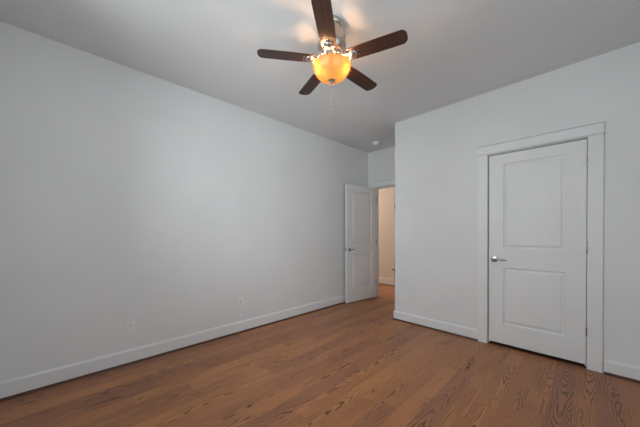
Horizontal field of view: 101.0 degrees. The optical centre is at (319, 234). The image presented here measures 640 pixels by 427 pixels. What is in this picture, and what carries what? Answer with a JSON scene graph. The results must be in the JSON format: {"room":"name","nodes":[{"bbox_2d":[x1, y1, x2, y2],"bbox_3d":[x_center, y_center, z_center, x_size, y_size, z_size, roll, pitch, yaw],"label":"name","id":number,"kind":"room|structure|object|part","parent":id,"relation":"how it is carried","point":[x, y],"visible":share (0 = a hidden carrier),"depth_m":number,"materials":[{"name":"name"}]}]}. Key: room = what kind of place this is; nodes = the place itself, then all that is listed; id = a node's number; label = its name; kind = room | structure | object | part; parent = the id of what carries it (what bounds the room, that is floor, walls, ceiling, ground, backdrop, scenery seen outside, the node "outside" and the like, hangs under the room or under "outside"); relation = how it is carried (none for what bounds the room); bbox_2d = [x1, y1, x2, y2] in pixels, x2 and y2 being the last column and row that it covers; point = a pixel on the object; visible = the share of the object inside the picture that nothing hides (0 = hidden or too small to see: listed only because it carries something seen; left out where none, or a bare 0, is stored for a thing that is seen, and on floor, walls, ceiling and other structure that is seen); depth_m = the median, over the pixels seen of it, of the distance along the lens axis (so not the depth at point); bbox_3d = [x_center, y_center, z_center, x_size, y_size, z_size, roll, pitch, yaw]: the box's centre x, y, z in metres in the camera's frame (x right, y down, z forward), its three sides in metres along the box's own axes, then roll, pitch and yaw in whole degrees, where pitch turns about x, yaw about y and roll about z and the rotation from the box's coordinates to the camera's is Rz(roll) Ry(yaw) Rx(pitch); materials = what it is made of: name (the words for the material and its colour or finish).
{"room":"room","nodes":[
{"label":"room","id":0,"kind":"room"},
{"bbox_2d":[0,21,367,381],"bbox_3d":[-0.808,-0.186,3.460,4.720,2.743,0.120,0,1,-44],"label":"wall","id":1,"kind":"structure","parent":0,"point":[126,193],"depth_m":2.50,"materials":[{"name":"paint"}]},
{"bbox_2d":[126,318,135,332],"bbox_3d":[-1.758,0.841,2.450,0.073,0.117,0.008,0,1,-44],"label":"wall outlet","id":2,"kind":"object","parent":1,"relation":"attached to","point":[130,323],"visible":1,"depth_m":2.45,"materials":[{"name":"white plastic"}]},
{"bbox_2d":[0,295,344,401],"bbox_3d":[-0.717,1.119,3.463,4.600,0.134,0.014,0,1,-44],"label":"baseboard","id":3,"kind":"structure","parent":1,"relation":"attached to","point":[25,383],"depth_m":2.48,"materials":[{"name":"wood"}]},
{"bbox_2d":[238,297,243,307],"bbox_3d":[-0.965,0.826,3.223,0.073,0.117,0.009,0,1,-44],"label":"wall outlet","id":4,"kind":"object","parent":1,"relation":"attached to","point":[240,300],"visible":1,"depth_m":3.22,"materials":[{"name":"white plastic"}]},
{"bbox_2d":[345,184,375,302],"bbox_3d":[0.744,0.147,4.724,0.774,2.024,0.138,0,0,-39],"label":"door","id":5,"kind":"structure","parent":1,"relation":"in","point":[360,201],"depth_m":4.68,"materials":[{"name":"wood"}]},
{"bbox_2d":[0,0,639,152],"bbox_3d":[-0.330,-1.611,3.899,6.035,0.100,6.950,0,1,-44],"label":"ceiling","id":6,"kind":"structure","parent":0,"point":[454,51],"depth_m":2.14,"materials":[{"name":"paint"}]},
{"bbox_2d":[257,0,407,116],"bbox_3d":[0.116,-1.208,1.968,0.985,0.680,1.030,0,1,-44],"label":"ceiling fan","id":7,"kind":"object","parent":6,"relation":"hanging from","point":[332,67],"visible":1,"depth_m":1.84,"materials":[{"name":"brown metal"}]},
{"bbox_3d":[-0.236,-1.281,1.887,0.417,0.006,0.113,0,8,-9],"label":"blade","id":8,"kind":"part","parent":7,"relation":"part of","materials":[{"name":"brown wood"}]},
{"bbox_3d":[-0.060,-1.283,2.229,0.113,0.006,0.417,-9,4,-26],"label":"blade","id":9,"kind":"part","parent":7,"relation":"part of","materials":[{"name":"brown wood"}]},
{"bbox_3d":[-0.038,-1.273,1.919,0.142,0.028,0.075,0,8,-9],"label":"blade arm","id":10,"kind":"part","parent":7,"relation":"part of","materials":[{"name":"silver metal"}]},
{"bbox_3d":[0.034,-1.279,1.615,0.113,0.006,0.417,8,2,9],"label":"blade","id":11,"kind":"part","parent":7,"relation":"part of","materials":[{"name":"brown wood"}]},
{"bbox_3d":[0.065,-1.273,1.813,0.075,0.028,0.142,8,2,9],"label":"blade arm","id":12,"kind":"part","parent":7,"relation":"part of","materials":[{"name":"silver metal"}]},
{"bbox_3d":[0.087,-1.187,1.938,0.280,0.108,0.280,0,1,-44],"label":"lamp shade","id":13,"kind":"part","parent":7,"relation":"part of","materials":[{"name":"orange glass"}]},
{"bbox_3d":[0.198,-1.274,1.878,0.142,0.028,0.075,0,-7,27],"label":"blade arm","id":14,"kind":"part","parent":7,"relation":"part of","materials":[{"name":"silver metal"}]},
{"bbox_3d":[0.319,-1.283,2.167,0.417,0.006,0.113,0,-7,-45],"label":"blade","id":15,"kind":"part","parent":7,"relation":"part of","materials":[{"name":"brown wood"}]},
{"bbox_3d":[0.377,-1.281,1.787,0.417,0.006,0.113,0,-7,27],"label":"blade","id":16,"kind":"part","parent":7,"relation":"part of","materials":[{"name":"brown wood"}]},
{"bbox_2d":[0,284,639,426],"bbox_3d":[-0.326,1.232,3.919,6.035,0.100,6.950,0,1,-44],"label":"floor","id":17,"kind":"structure","parent":0,"point":[352,364],"depth_m":2.10,"materials":[{"name":"brown wood"}]},
{"bbox_2d":[368,146,394,186],"bbox_3d":[0.441,-0.202,5.645,0.120,2.743,5.300,0,1,-44],"label":"wall","id":18,"kind":"structure","parent":0,"point":[381,163],"depth_m":4.84,"materials":[{"name":"paint"}]},
{"bbox_2d":[369,178,394,187],"bbox_3d":[1.285,0.092,4.680,0.024,2.166,0.992,0,1,-44],"label":"trim","id":19,"kind":"structure","parent":18,"relation":"attached to","point":[389,182],"depth_m":4.81,"materials":[{"name":"wood"}]},
{"bbox_2d":[375,185,394,296],"bbox_3d":[1.343,0.145,4.724,0.120,2.059,0.780,0,1,-44],"label":"trim","id":20,"kind":"structure","parent":18,"relation":"attached to","point":[377,188],"depth_m":4.99,"materials":[{"name":"wood"}]},
{"bbox_2d":[379,187,394,285],"bbox_3d":[1.296,-0.209,6.479,0.120,2.743,5.300,0,1,-44],"label":"wall","id":21,"kind":"structure","parent":0,"point":[386,195],"depth_m":6.12,"materials":[{"name":"paint"}]},
{"bbox_2d":[379,277,393,284],"bbox_3d":[0.544,1.079,7.165,0.014,0.160,3.278,0,1,-44],"label":"baseboard","id":22,"kind":"structure","parent":21,"relation":"attached to","point":[382,280],"depth_m":6.13,"materials":[{"name":"wood"}]},
{"bbox_2d":[395,42,639,372],"bbox_3d":[1.874,-0.186,2.933,0.120,2.743,2.237,0,1,-44],"label":"wall","id":23,"kind":"structure","parent":0,"point":[436,151],"depth_m":2.83,"materials":[{"name":"paint"}]},
{"bbox_2d":[403,291,407,300],"bbox_3d":[1.159,0.830,3.581,0.009,0.117,0.073,0,1,-44],"label":"wall outlet","id":24,"kind":"object","parent":23,"relation":"attached to","point":[405,294],"visible":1,"depth_m":3.58,"materials":[{"name":"white plastic"}]},
{"bbox_2d":[393,310,639,382],"bbox_3d":[1.823,1.125,2.900,0.014,0.122,2.251,0,1,-44],"label":"baseboard","id":25,"kind":"structure","parent":23,"relation":"attached to","point":[626,370],"depth_m":3.05,"materials":[{"name":"wood"}]},
{"bbox_2d":[488,341,585,367],"bbox_3d":[2.150,1.184,2.663,0.118,0.006,0.762,0,1,-44],"label":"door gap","id":26,"kind":"structure","parent":23,"relation":"attached to","point":[490,342],"depth_m":2.60,"materials":[{"name":"black"}]},
{"bbox_2d":[489,139,587,363],"bbox_3d":[2.104,0.150,2.605,0.086,2.006,0.763,0,1,-44],"label":"door","id":27,"kind":"structure","parent":23,"relation":"in","point":[538,246],"depth_m":2.57,"materials":[{"name":"wood"}]},
{"bbox_3d":[1.870,0.261,2.832,0.037,0.065,0.065,0,1,-44],"label":"handle","id":28,"kind":"part","parent":27,"relation":"part of","materials":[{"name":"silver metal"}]},
{"bbox_2d":[477,120,605,372],"bbox_3d":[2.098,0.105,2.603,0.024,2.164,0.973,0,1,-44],"label":"trim","id":29,"kind":"structure","parent":23,"relation":"attached to","point":[595,133],"depth_m":2.32,"materials":[{"name":"wood"}]}
]}

